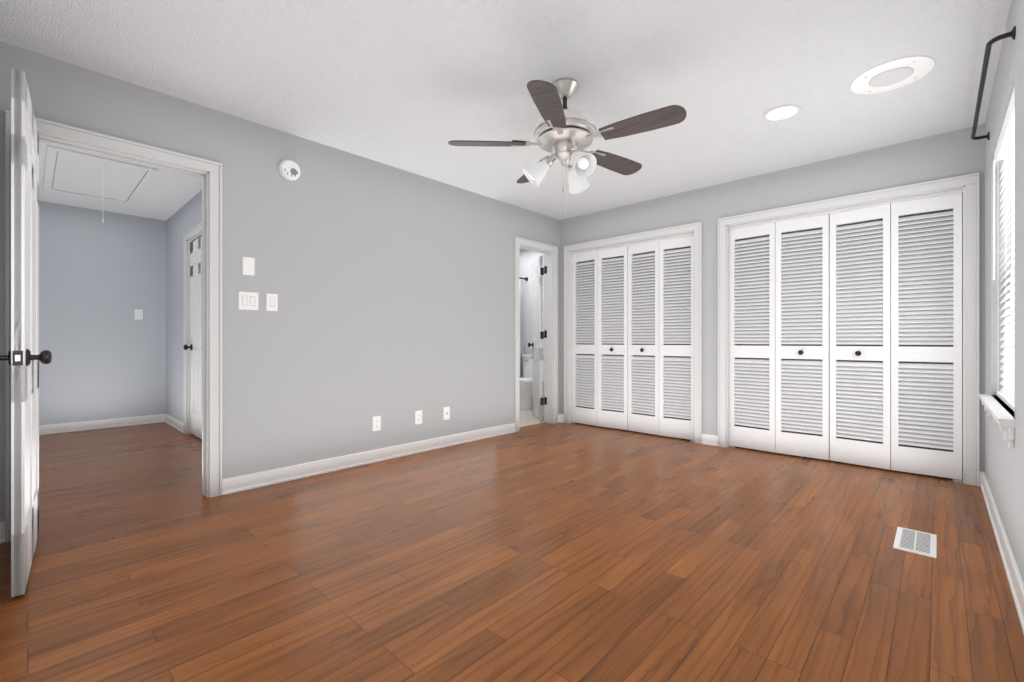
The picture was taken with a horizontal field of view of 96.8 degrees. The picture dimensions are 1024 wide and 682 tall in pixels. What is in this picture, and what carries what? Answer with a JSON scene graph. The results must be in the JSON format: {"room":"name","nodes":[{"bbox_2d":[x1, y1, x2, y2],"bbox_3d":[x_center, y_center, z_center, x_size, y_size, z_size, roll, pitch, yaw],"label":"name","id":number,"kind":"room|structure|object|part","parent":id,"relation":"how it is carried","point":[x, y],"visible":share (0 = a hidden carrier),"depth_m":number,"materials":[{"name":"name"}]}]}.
{"room":"empty bedroom","nodes":[
{"label":"empty bedroom","id":0,"kind":"room"},
{"bbox_2d":[0,41,559,521],"bbox_3d":[-0.677,-0.240,4.234,0.120,2.440,5.690,0,0,43],"label":"wall","id":1,"kind":"structure","parent":0,"point":[390,286],"depth_m":3.74,"materials":[{"name":"grey paint"}]},
{"bbox_2d":[0,68,51,597],"bbox_3d":[-2.136,-0.032,2.001,0.177,2.000,0.774,0,0,-43],"label":"entry door","id":2,"kind":"structure","parent":1,"relation":"in","point":[23,357],"depth_m":1.74,"materials":[{"name":"white wood"}]},
{"bbox_2d":[5,110,221,541],"bbox_3d":[-2.210,-0.072,2.599,0.166,2.102,0.917,0,0,43],"label":"door frame","id":3,"kind":"structure","parent":1,"relation":"attached to","point":[209,226],"depth_m":2.84,"materials":[{"name":"white wood"}]},
{"bbox_2d":[135,309,142,319],"bbox_3d":[-4.370,-0.310,5.318,0.010,0.118,0.072,0,0,43],"label":"light switch","id":4,"kind":"object","parent":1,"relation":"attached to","point":[138,314],"visible":1,"depth_m":5.32,"materials":[{"name":"white plastic"}]},
{"bbox_2d":[183,236,201,438],"bbox_3d":[-3.100,-0.032,4.535,0.754,2.000,0.177,0,0,43],"label":"hall door","id":5,"kind":"structure","parent":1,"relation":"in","point":[195,346],"depth_m":4.62,"materials":[{"name":"white wood"}]},
{"bbox_2d":[238,291,257,309],"bbox_3d":[-1.741,-0.265,3.004,0.010,0.118,0.118,0,0,43],"label":"switch plate","id":6,"kind":"object","parent":1,"relation":"attached to","point":[247,300],"visible":1,"depth_m":3.00,"materials":[{"name":"white plastic"}]},
{"bbox_2d":[242,257,254,275],"bbox_3d":[-1.742,-0.495,3.005,0.008,0.118,0.072,0,0,43],"label":"switch plate","id":7,"kind":"object","parent":1,"relation":"attached to","point":[248,265],"visible":1,"depth_m":3.00,"materials":[{"name":"white plastic"}]},
{"bbox_2d":[266,293,277,310],"bbox_3d":[-1.642,-0.265,3.110,0.010,0.118,0.072,0,0,43],"label":"switch plate","id":8,"kind":"object","parent":1,"relation":"attached to","point":[271,302],"visible":1,"depth_m":3.10,"materials":[{"name":"white plastic"}]},
{"bbox_2d":[279,160,299,180],"bbox_3d":[-1.552,-1.200,3.182,0.043,0.140,0.140,0,0,43],"label":"smoke detector","id":9,"kind":"object","parent":1,"relation":"attached to","point":[289,170],"visible":1,"depth_m":3.16,"materials":[{"name":"white plastic"}]},
{"bbox_2d":[372,416,380,430],"bbox_3d":[-1.099,0.670,3.690,0.010,0.118,0.072,0,0,43],"label":"electrical outlet","id":10,"kind":"object","parent":1,"relation":"attached to","point":[376,423],"visible":1,"depth_m":3.68,"materials":[{"name":"white plastic"}]},
{"bbox_2d":[415,410,421,424],"bbox_3d":[-0.818,0.670,3.989,0.010,0.118,0.072,0,0,43],"label":"electrical outlet","id":11,"kind":"object","parent":1,"relation":"attached to","point":[418,417],"visible":1,"depth_m":3.98,"materials":[{"name":"white plastic"}]},
{"bbox_2d":[443,406,449,419],"bbox_3d":[-0.604,0.670,4.213,0.016,0.118,0.072,0,0,43],"label":"outlet","id":12,"kind":"object","parent":1,"relation":"attached to","point":[446,413],"visible":1,"depth_m":4.21,"materials":[{"name":"white plastic"}]},
{"bbox_2d":[514,236,557,431],"bbox_3d":[0.233,-0.072,5.204,0.166,2.102,0.737,0,0,43],"label":"door frame","id":13,"kind":"structure","parent":1,"relation":"attached to","point":[550,252],"depth_m":5.38,"materials":[{"name":"white wood"}]},
{"bbox_2d":[528,255,546,420],"bbox_3d":[0.325,-0.032,5.741,0.177,2.000,0.643,0,0,-7],"label":"door","id":14,"kind":"structure","parent":1,"relation":"in","point":[537,338],"depth_m":5.66,"materials":[{"name":"white wood"}]},
{"bbox_3d":[0.402,-0.067,5.442,0.038,1.660,0.003,0,0,43],"label":"bath door hinge mount","id":15,"kind":"part","parent":14,"relation":"part of","materials":[{"name":"white wood"}]},
{"bbox_3d":[-0.470,-0.970,6.370,0.060,0.060,2.050,0,0,43],"label":"shower curtain rod","id":16,"kind":"object","parent":1,"relation":"attached to","visible":0},
{"bbox_2d":[520,280,522,376],"bbox_3d":[-0.479,-0.040,6.358,0.062,1.800,1.920,0,0,43],"label":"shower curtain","id":17,"kind":"object","parent":16,"relation":"hanging from","point":[521,320],"visible":0.04,"depth_m":7.06,"materials":[{"name":"white fabric"}]},
{"bbox_2d":[0,0,1011,220],"bbox_3d":[-0.648,-1.500,4.104,7.340,0.080,5.840,0,0,43],"label":"ceiling","id":18,"kind":"structure","parent":0,"point":[414,86],"depth_m":2.47,"materials":[{"name":"white paint"}]},
{"bbox_2d":[43,145,157,222],"bbox_3d":[-3.740,-1.225,4.096,1.400,0.470,0.660,0,0,43],"label":"attic hatch","id":19,"kind":"object","parent":18,"relation":"attached to","point":[68,171],"visible":1,"depth_m":3.99,"materials":[{"name":"white wood"}]},
{"bbox_2d":[448,78,686,214],"bbox_3d":[0.342,-1.085,2.596,1.258,0.750,1.259,0,0,43],"label":"ceiling fan","id":20,"kind":"object","parent":18,"relation":"hanging from","point":[564,135],"visible":1,"depth_m":2.49,"materials":[{"name":"brown wood"}]},
{"bbox_2d":[763,104,800,121],"bbox_3d":[1.725,-1.456,2.906,0.210,0.008,0.210,0,0,43],"label":"recessed light","id":21,"kind":"object","parent":18,"relation":"in","point":[782,112],"visible":1,"depth_m":2.90,"materials":[{"name":"white plastic"}]},
{"bbox_2d":[850,55,934,93],"bbox_3d":[2.084,-1.454,2.501,0.356,0.012,0.356,0,0,43],"label":"ceiling vent","id":22,"kind":"object","parent":18,"relation":"in","point":[921,66],"depth_m":2.48,"materials":[{"name":"white plastic"}]},
{"bbox_3d":[2.084,-1.450,2.501,0.187,0.001,0.187,0,0,43],"label":"speaker vent grille","id":23,"kind":"part","parent":22,"relation":"part of","materials":[{"name":"white plastic"}]},
{"bbox_2d":[0,407,1023,681],"bbox_3d":[-0.648,1.008,4.104,7.340,0.065,5.840,0,0,43],"label":"floor","id":24,"kind":"structure","parent":0,"point":[532,549],"depth_m":1.94,"materials":[{"name":"brown wood"}]},
{"bbox_2d":[520,354,543,409],"bbox_3d":[0.245,0.589,6.650,0.504,0.772,0.646,0,0,43],"label":"toilet","id":25,"kind":"object","parent":24,"relation":"on","point":[526,392],"visible":0.48,"depth_m":6.45,"materials":[{"name":"white ceramic"}]},
{"bbox_2d":[893,527,936,557],"bbox_3d":[1.970,0.976,2.217,0.150,0.008,0.330,0,0,43],"label":"floor vent","id":26,"kind":"object","parent":24,"relation":"in","point":[916,542],"visible":1,"depth_m":2.20,"materials":[{"name":"white plastic"}]},
{"bbox_2d":[560,125,979,450],"bbox_3d":[1.920,-0.240,4.314,3.540,2.440,0.120,0,0,43],"label":"wall","id":27,"kind":"structure","parent":0,"point":[953,153],"depth_m":4.15,"materials":[{"name":"grey paint"}]},
{"bbox_2d":[0,414,1023,633],"bbox_3d":[-0.663,0.930,4.117,7.060,0.100,5.600,0,0,43],"label":"baseboard","id":28,"kind":"structure","parent":27,"relation":"attached to","point":[231,485],"depth_m":3.45,"materials":[{"name":"white wood"}]},
{"bbox_2d":[572,235,693,441],"bbox_3d":[1.251,-0.027,4.915,1.458,2.014,0.076,0,0,43],"label":"closet doors","id":29,"kind":"structure","parent":27,"relation":"in","point":[657,310],"depth_m":4.85,"materials":[{"name":"white wood"}]},
{"bbox_2d":[564,222,701,443],"bbox_3d":[1.255,-0.077,4.920,1.617,2.112,0.141,0,0,43],"label":"door frame","id":30,"kind":"structure","parent":27,"relation":"attached to","point":[691,229],"depth_m":4.73,"materials":[{"name":"white wood"}]},
{"bbox_2d":[729,193,961,481],"bbox_3d":[2.569,-0.027,3.679,1.533,2.014,0.076,0,0,43],"label":"closet doors","id":31,"kind":"structure","parent":27,"relation":"in","point":[890,402],"depth_m":3.57,"materials":[{"name":"white wood"}]},
{"bbox_2d":[718,172,979,486],"bbox_3d":[2.574,-0.077,3.683,1.692,2.112,0.141,0,0,43],"label":"door frame","id":32,"kind":"structure","parent":27,"relation":"attached to","point":[968,185],"depth_m":3.20,"materials":[{"name":"white wood"}]},
{"bbox_2d":[980,0,1023,579],"bbox_3d":[1.939,-0.240,1.622,0.170,2.440,5.460,0,0,43],"label":"wall","id":33,"kind":"structure","parent":0,"point":[1003,466],"depth_m":2.37,"materials":[{"name":"grey paint"}]},
{"bbox_2d":[971,25,1015,139],"bbox_3d":[2.464,-1.260,2.351,0.082,0.051,1.332,0,0,43],"label":"curtain rod","id":34,"kind":"object","parent":33,"relation":"attached to","point":[1012,33],"visible":1,"depth_m":2.16,"materials":[{"name":"black metal"}]},
{"bbox_2d":[978,167,1015,448],"bbox_3d":[2.483,-0.328,2.251,0.187,1.545,1.210,0,0,43],"label":"window","id":35,"kind":"structure","parent":33,"relation":"in","point":[1001,415],"depth_m":2.09,"materials":[{"name":"white"}]},
{"bbox_2d":[993,86,1014,411],"bbox_3d":[2.479,-0.391,2.254,0.072,1.415,1.112,0,0,43],"label":"window blinds","id":36,"kind":"object","parent":35,"relation":"attached to","point":[1005,149],"visible":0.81,"depth_m":2.39,"materials":[{"name":"white plastic"}]}
]}

